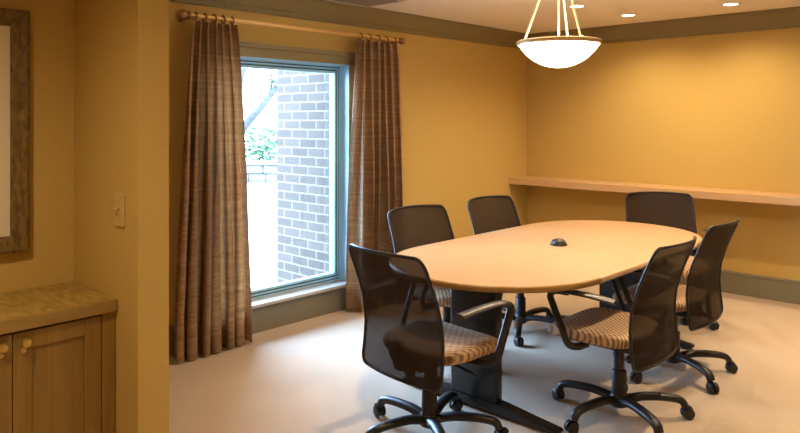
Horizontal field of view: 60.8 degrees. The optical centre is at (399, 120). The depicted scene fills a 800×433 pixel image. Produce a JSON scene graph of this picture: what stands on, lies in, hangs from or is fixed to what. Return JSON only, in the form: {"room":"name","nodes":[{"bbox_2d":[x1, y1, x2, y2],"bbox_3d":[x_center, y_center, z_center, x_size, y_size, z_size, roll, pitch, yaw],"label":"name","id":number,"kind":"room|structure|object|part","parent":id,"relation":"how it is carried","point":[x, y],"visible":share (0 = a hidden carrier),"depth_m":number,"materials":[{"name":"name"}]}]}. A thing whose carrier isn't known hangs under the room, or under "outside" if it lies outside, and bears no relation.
{"room":"conference room","nodes":[
{"label":"conference room","id":0,"kind":"room"},
{"bbox_2d":[0,0,73,292],"bbox_3d":[-2.384,0.290,1.699,0.120,2.420,2.994,0,0,43],"label":"wall niche","id":1,"kind":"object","parent":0,"point":[49,260],"visible":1,"depth_m":2.67,"materials":[{"name":"paint"}]},
{"bbox_2d":[0,8,29,254],"bbox_3d":[-1.716,0.040,2.289,0.039,0.914,0.869,0,0,43],"label":"framed picture","id":2,"kind":"object","parent":1,"relation":"attached to","point":[14,23],"visible":1,"depth_m":2.56,"materials":[{"name":"brown wood"}]},
{"bbox_2d":[74,0,168,432],"bbox_3d":[-1.587,0.290,3.085,1.976,2.420,0.115,0,0,43],"label":"wall partition","id":3,"kind":"structure","parent":0,"point":[121,47],"depth_m":2.44,"materials":[{"name":"yellow paint"}]},
{"bbox_2d":[113,193,124,226],"bbox_3d":[-1.014,0.322,2.446,0.070,0.118,0.026,0,0,43],"label":"light switch","id":4,"kind":"object","parent":3,"relation":"attached to","point":[119,209],"visible":1,"depth_m":2.44,"materials":[{"name":"brown plastic"}]},
{"bbox_2d":[169,1,526,325],"bbox_3d":[-0.447,0.290,5.582,0.200,2.420,5.081,0,0,43],"label":"wall","id":5,"kind":"structure","parent":0,"point":[464,104],"depth_m":6.26,"materials":[{"name":"paint"}]},
{"bbox_2d":[169,287,345,356],"bbox_3d":[-0.365,1.405,5.505,0.026,0.190,5.081,0,0,43],"label":"baseboard","id":6,"kind":"structure","parent":5,"relation":"attached to","point":[264,318],"depth_m":5.05,"materials":[{"name":"brown paint"}]},
{"bbox_2d":[241,59,339,298],"bbox_3d":[-0.960,0.425,5.091,0.070,1.731,1.308,0,0,43],"label":"window","id":7,"kind":"structure","parent":5,"relation":"in","point":[334,71],"depth_m":5.51,"materials":[{"name":"blue"}]},
{"bbox_2d":[177,9,405,44],"bbox_3d":[-0.714,-0.663,5.020,0.186,0.066,2.061,0,0,43],"label":"curtain rod","id":8,"kind":"object","parent":5,"relation":"attached to","point":[182,14],"visible":0.98,"depth_m":4.73,"materials":[{"name":"brown wood"}]},
{"bbox_2d":[174,20,251,362],"bbox_3d":[-1.205,0.431,4.409,0.137,2.126,0.553,0,0,43],"label":"curtain","id":9,"kind":"object","parent":8,"relation":"hanging from","point":[213,300],"visible":1,"depth_m":4.37,"materials":[{"name":"fabric"}]},
{"bbox_2d":[346,40,402,312],"bbox_3d":[-0.170,0.431,5.506,0.160,2.125,0.598,0,0,43],"label":"curtain","id":10,"kind":"object","parent":8,"relation":"hanging from","point":[375,176],"visible":0.72,"depth_m":5.43,"materials":[{"name":"fabric"}]},
{"bbox_2d":[240,56,348,280],"bbox_3d":[-0.908,0.422,5.042,0.132,1.737,1.320,0,0,43],"label":"trim","id":11,"kind":"structure","parent":5,"relation":"attached to","point":[344,69],"depth_m":5.51,"materials":[{"name":"blue"}]},
{"bbox_2d":[239,41,354,64],"bbox_3d":[-0.836,-0.495,4.995,0.042,0.098,1.450,0,0,43],"label":"trim","id":12,"kind":"structure","parent":5,"relation":"attached to","point":[247,49],"depth_m":5.04,"materials":[{"name":"brown paint"}]},
{"bbox_2d":[252,279,345,308],"bbox_3d":[-0.891,1.303,5.026,0.180,0.024,1.380,0,0,43],"label":"trim","id":13,"kind":"structure","parent":5,"relation":"attached to","point":[328,286],"depth_m":5.09,"materials":[{"name":"grey paint"}]},
{"bbox_2d":[169,0,528,48],"bbox_3d":[-0.344,-0.841,5.485,0.085,0.158,5.081,0,0,43],"label":"trim","id":14,"kind":"structure","parent":5,"relation":"attached to","point":[314,10],"depth_m":5.59,"materials":[{"name":"brown paint"}]},
{"bbox_2d":[169,284,799,432],"bbox_3d":[0.476,1.560,2.571,5.680,0.120,8.430,0,0,43],"label":"floor","id":15,"kind":"structure","parent":0,"point":[311,375],"depth_m":3.88,"materials":[{"name":"carpet"}]},
{"bbox_2d":[0,312,114,432],"bbox_3d":[-1.726,1.094,2.004,0.414,0.812,1.641,0,0,43],"label":"base cabinet","id":16,"kind":"object","parent":15,"relation":"on","point":[58,377],"visible":0.96,"depth_m":2.35,"materials":[{"name":"brown wood"}]},
{"bbox_3d":[-1.280,0.732,2.197,0.032,0.031,0.030,0,0,43],"label":"knob","id":17,"kind":"part","parent":16,"relation":"part of","materials":[{"name":"gold metal"}]},
{"bbox_3d":[-1.375,1.050,2.135,0.020,0.700,0.287,0,0,43],"label":"door","id":18,"kind":"part","parent":16,"relation":"part of","materials":[{"name":"brown wood"}]},
{"bbox_3d":[-1.233,0.732,2.247,0.032,0.031,0.030,0,0,43],"label":"knob","id":19,"kind":"part","parent":16,"relation":"part of","materials":[{"name":"gold metal"}]},
{"bbox_2d":[0,281,116,334],"bbox_3d":[-1.731,0.668,2.009,0.400,0.044,1.641,0,0,43],"label":"countertop","id":20,"kind":"structure","parent":16,"relation":"on","point":[25,309],"depth_m":2.41,"materials":[{"name":"stone"}]},
{"bbox_2d":[349,243,514,432],"bbox_3d":[0.125,1.034,3.232,0.718,0.932,0.727,0,0,-43],"label":"office chair","id":21,"kind":"object","parent":15,"relation":"on","point":[406,339],"visible":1,"depth_m":3.07,"materials":[{"name":"black fabric"}]},
{"bbox_3d":[-0.053,0.868,3.049,0.171,0.585,0.522,0,0,-43],"label":"panel","id":22,"kind":"part","parent":21,"relation":"part of","materials":[{"name":"black fabric"}]},
{"bbox_3d":[-0.053,0.868,3.049,0.185,0.600,0.537,0,0,-43],"label":"backrest","id":23,"kind":"part","parent":21,"relation":"part of","materials":[{"name":"black fabric"}]},
{"bbox_3d":[0.282,1.141,3.131,0.194,0.038,0.020,0,0,44],"label":"lever","id":24,"kind":"part","parent":21,"relation":"part of","materials":[{"name":"black plastic"}]},
{"bbox_3d":[0.202,1.070,3.284,0.480,0.090,0.500,0,0,-43],"label":"seat","id":25,"kind":"part","parent":21,"relation":"part of","materials":[{"name":"fabric"}]},
{"bbox_3d":[0.409,0.973,3.110,0.223,0.311,0.099,0,0,12],"label":"armrest","id":26,"kind":"part","parent":21,"relation":"part of","materials":[{"name":"black plastic"}]},
{"bbox_2d":[388,204,502,323],"bbox_3d":[0.311,1.034,4.307,0.740,0.932,0.734,0,0,-40],"label":"office chair","id":27,"kind":"object","parent":15,"relation":"on","point":[411,226],"visible":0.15,"depth_m":4.51,"materials":[{"name":"black fabric"}]},
{"bbox_3d":[0.130,0.868,4.504,0.537,0.600,0.185,0,0,-40],"label":"backrest","id":28,"kind":"part","parent":27,"relation":"part of","materials":[{"name":"black fabric"}]},
{"bbox_3d":[0.130,0.868,4.504,0.522,0.585,0.171,0,0,-40],"label":"panel","id":29,"kind":"part","parent":27,"relation":"part of","materials":[{"name":"black fabric"}]},
{"bbox_3d":[0.351,1.070,4.237,0.500,0.090,0.480,0,0,-40],"label":"seat","id":30,"kind":"part","parent":27,"relation":"part of","materials":[{"name":"fabric"}]},
{"bbox_2d":[467,195,554,345],"bbox_3d":[0.873,1.034,4.879,0.738,0.932,0.729,0,0,-42],"label":"office chair","id":31,"kind":"object","parent":15,"relation":"on","point":[490,213],"visible":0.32,"depth_m":5.02,"materials":[{"name":"black fabric"}]},
{"bbox_3d":[0.687,0.868,5.065,0.537,0.600,0.185,0,0,-42],"label":"backrest","id":32,"kind":"part","parent":31,"relation":"part of","materials":[{"name":"black fabric"}]},
{"bbox_3d":[0.687,0.868,5.065,0.522,0.585,0.171,0,0,-42],"label":"panel","id":33,"kind":"part","parent":31,"relation":"part of","materials":[{"name":"black fabric"}]},
{"bbox_2d":[396,220,702,432],"bbox_3d":[0.975,1.133,4.190,1.205,0.735,2.461,0,0,43],"label":"conference table","id":34,"kind":"object","parent":15,"relation":"on","point":[477,269],"visible":0.72,"depth_m":3.67,"materials":[{"name":"brown wood"}]},
{"bbox_2d":[550,238,566,245],"bbox_3d":[0.975,0.745,4.190,0.104,0.039,0.104,0,0,43],"label":"microphone","id":35,"kind":"object","parent":34,"relation":"on","point":[557,241],"visible":1,"depth_m":4.16,"materials":[{"name":"black plastic"}]},
{"bbox_2d":[547,236,696,432],"bbox_3d":[1.096,1.034,3.450,0.737,0.932,0.728,0,0,43],"label":"office chair","id":36,"kind":"object","parent":15,"relation":"on","point":[648,333],"visible":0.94,"depth_m":3.31,"materials":[{"name":"black fabric"}]},
{"bbox_3d":[0.838,0.973,3.339,0.223,0.311,0.099,0,0,-11],"label":"armrest","id":37,"kind":"part","parent":36,"relation":"part of","materials":[{"name":"black plastic"}]},
{"bbox_3d":[1.047,1.070,3.510,0.480,0.090,0.500,0,0,43],"label":"seat","id":38,"kind":"part","parent":36,"relation":"part of","materials":[{"name":"fabric"}]},
{"bbox_3d":[1.206,0.973,3.728,0.099,0.311,0.223,0,0,8],"label":"armrest","id":39,"kind":"part","parent":36,"relation":"part of","materials":[{"name":"black plastic"}]},
{"bbox_3d":[1.140,1.170,3.360,0.051,0.050,0.052,0,0,43],"label":"tension knob","id":40,"kind":"part","parent":36,"relation":"part of","materials":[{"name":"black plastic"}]},
{"bbox_3d":[1.299,0.868,3.272,0.185,0.600,0.537,0,0,43],"label":"backrest","id":41,"kind":"part","parent":36,"relation":"part of","materials":[{"name":"black fabric"}]},
{"bbox_3d":[1.299,0.868,3.272,0.171,0.585,0.522,0,0,43],"label":"panel","id":42,"kind":"part","parent":36,"relation":"part of","materials":[{"name":"black fabric"}]},
{"bbox_2d":[625,191,718,330],"bbox_3d":[1.994,1.034,5.126,0.736,0.932,0.725,0,0,8],"label":"office chair","id":43,"kind":"object","parent":15,"relation":"on","point":[670,209],"visible":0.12,"depth_m":5.38,"materials":[{"name":"black fabric"}]},
{"bbox_3d":[2.045,0.868,5.380,0.522,0.585,0.171,0,0,8],"label":"panel","id":44,"kind":"part","parent":43,"relation":"part of","materials":[{"name":"black fabric"}]},
{"bbox_3d":[2.045,0.868,5.380,0.537,0.600,0.185,0,0,8],"label":"backrest","id":45,"kind":"part","parent":43,"relation":"part of","materials":[{"name":"black fabric"}]},
{"bbox_3d":[1.994,1.070,5.037,0.500,0.090,0.480,0,0,8],"label":"seat","id":46,"kind":"part","parent":43,"relation":"part of","materials":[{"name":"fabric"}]},
{"bbox_2d":[612,218,739,393],"bbox_3d":[1.623,1.034,4.080,0.737,0.932,0.728,0,0,43],"label":"office chair","id":47,"kind":"object","parent":15,"relation":"on","point":[699,302],"visible":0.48,"depth_m":3.88,"materials":[{"name":"black fabric"}]},
{"bbox_3d":[1.365,0.973,3.969,0.223,0.311,0.099,0,0,-11],"label":"armrest","id":48,"kind":"part","parent":47,"relation":"part of","materials":[{"name":"black plastic"}]},
{"bbox_3d":[1.574,1.070,4.140,0.480,0.090,0.500,0,0,43],"label":"seat","id":49,"kind":"part","parent":47,"relation":"part of","materials":[{"name":"fabric"}]},
{"bbox_3d":[1.667,1.170,3.990,0.051,0.050,0.052,0,0,43],"label":"tension knob","id":50,"kind":"part","parent":47,"relation":"part of","materials":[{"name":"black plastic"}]},
{"bbox_3d":[1.826,0.868,3.902,0.185,0.600,0.537,0,0,43],"label":"backrest","id":51,"kind":"part","parent":47,"relation":"part of","materials":[{"name":"black fabric"}]},
{"bbox_3d":[1.826,0.868,3.902,0.171,0.585,0.522,0,0,43],"label":"panel","id":52,"kind":"part","parent":47,"relation":"part of","materials":[{"name":"black fabric"}]},
{"bbox_2d":[373,0,799,33],"bbox_3d":[0.476,-0.980,2.571,5.680,0.120,8.430,0,0,43],"label":"ceiling","id":53,"kind":"structure","parent":0,"point":[512,15],"depth_m":5.70,"materials":[{"name":"paint"}]},
{"bbox_2d":[326,0,406,7],"bbox_3d":[-0.259,-0.913,5.199,0.440,0.013,0.440,0,0,43],"label":"ceiling vent","id":54,"kind":"object","parent":53,"relation":"in","point":[363,3],"visible":1,"depth_m":5.25,"materials":[{"name":"silver metal"}]},
{"bbox_2d":[516,0,601,67],"bbox_3d":[0.975,-0.623,4.190,0.514,0.595,0.514,0,0,43],"label":"pendant lamp","id":55,"kind":"object","parent":53,"relation":"hanging from","point":[558,51],"visible":1,"depth_m":4.04,"materials":[{"name":"white glass"}]},
{"bbox_3d":[0.838,-0.687,4.210,0.174,0.434,0.021,0,0,7],"label":"suspension rod","id":56,"kind":"part","parent":55,"relation":"part of","materials":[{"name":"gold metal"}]},
{"bbox_3d":[0.975,-0.673,4.190,0.060,0.457,0.060,0,0,43],"label":"stem","id":57,"kind":"part","parent":55,"relation":"part of","materials":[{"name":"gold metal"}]},
{"bbox_3d":[0.975,-0.403,4.190,0.494,0.156,0.494,0,0,43],"label":"lamp shade","id":58,"kind":"part","parent":55,"relation":"part of","materials":[{"name":"white glass"}]},
{"bbox_3d":[1.047,-0.687,4.310,0.021,0.434,0.174,0,0,28],"label":"suspension rod","id":59,"kind":"part","parent":55,"relation":"part of","materials":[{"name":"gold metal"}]},
{"bbox_3d":[1.034,-0.687,4.064,0.022,0.434,0.173,0,0,-22],"label":"suspension rod","id":60,"kind":"part","parent":55,"relation":"part of","materials":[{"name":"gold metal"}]},
{"bbox_2d":[567,4,586,7],"bbox_3d":[1.419,-0.915,5.470,0.156,0.008,0.156,0,0,43],"label":"recessed light","id":61,"kind":"object","parent":53,"relation":"in","point":[575,5],"visible":0.91,"depth_m":5.45,"materials":[{"name":"white"}]},
{"bbox_2d":[619,13,637,16],"bbox_3d":[1.986,-0.915,5.938,0.156,0.008,0.156,0,0,43],"label":"recessed light","id":62,"kind":"object","parent":53,"relation":"in","point":[631,14],"visible":1,"depth_m":5.95,"materials":[{"name":"white"}]},
{"bbox_2d":[720,2,741,5],"bbox_3d":[2.608,-0.915,5.379,0.156,0.008,0.156,0,0,43],"label":"recessed light","id":63,"kind":"object","parent":53,"relation":"in","point":[729,3],"visible":1,"depth_m":5.36,"materials":[{"name":"white"}]},
{"bbox_2d":[527,27,799,280],"bbox_3d":[3.330,0.290,5.590,5.680,2.420,0.120,0,0,43],"label":"wall","id":64,"kind":"structure","parent":0,"point":[722,111],"depth_m":6.19,"materials":[{"name":"paint"}]},
{"bbox_2d":[509,176,799,205],"bbox_3d":[3.200,0.629,5.394,5.360,0.065,0.345,0,0,43],"label":"wall shelf","id":65,"kind":"object","parent":64,"relation":"attached to","point":[779,198],"visible":1,"depth_m":6.08,"materials":[{"name":"brown wood"}]},
{"bbox_2d":[529,6,799,43],"bbox_3d":[3.289,-0.841,5.488,5.360,0.158,0.085,0,0,43],"label":"trim","id":66,"kind":"structure","parent":64,"relation":"attached to","point":[780,18],"depth_m":6.10,"materials":[{"name":"brown paint"}]},
{"bbox_2d":[679,270,799,304],"bbox_3d":[3.309,1.405,5.509,5.360,0.190,0.026,0,0,43],"label":"baseboard","id":67,"kind":"structure","parent":64,"relation":"attached to","point":[745,284],"depth_m":5.75,"materials":[{"name":"brown paint"}]},
{"label":"outside","id":68,"kind":"structure","parent":0,"visible":0},
{"bbox_2d":[246,143,276,288],"bbox_3d":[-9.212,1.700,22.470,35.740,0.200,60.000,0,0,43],"label":"ground","id":69,"kind":"structure","parent":68,"point":[262,196],"depth_m":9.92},
{"bbox_2d":[241,68,276,130],"bbox_3d":[-4.145,-1.118,20.525,3.735,5.502,1.776,0,0,0],"label":"tree","id":70,"kind":"object","parent":69,"relation":"on","point":[256,112],"visible":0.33,"depth_m":20.42,"materials":[{"name":"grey plant"}]},
{"bbox_2d":[245,123,276,160],"bbox_3d":[-3.836,0.840,19.198,2.040,1.537,1.321,0,0,43],"label":"shrub","id":71,"kind":"object","parent":69,"relation":"on","point":[271,145],"visible":0.73,"depth_m":19.03,"materials":[{"name":"green plant"}]},
{"bbox_2d":[246,161,276,181],"bbox_3d":[-3.419,1.340,17.799,8.406,0.520,0.461,0,0,0],"label":"wall","id":72,"kind":"structure","parent":69,"relation":"on","point":[257,171],"depth_m":17.60,"materials":[{"name":"stone"}]},
{"bbox_2d":[277,70,329,282],"bbox_3d":[0.162,-0.550,6.947,0.790,4.300,2.880,0,0,43],"label":"wall","id":73,"kind":"structure","parent":69,"relation":"on","point":[303,98],"depth_m":5.91,"materials":[{"name":"grey brick"}]}
]}

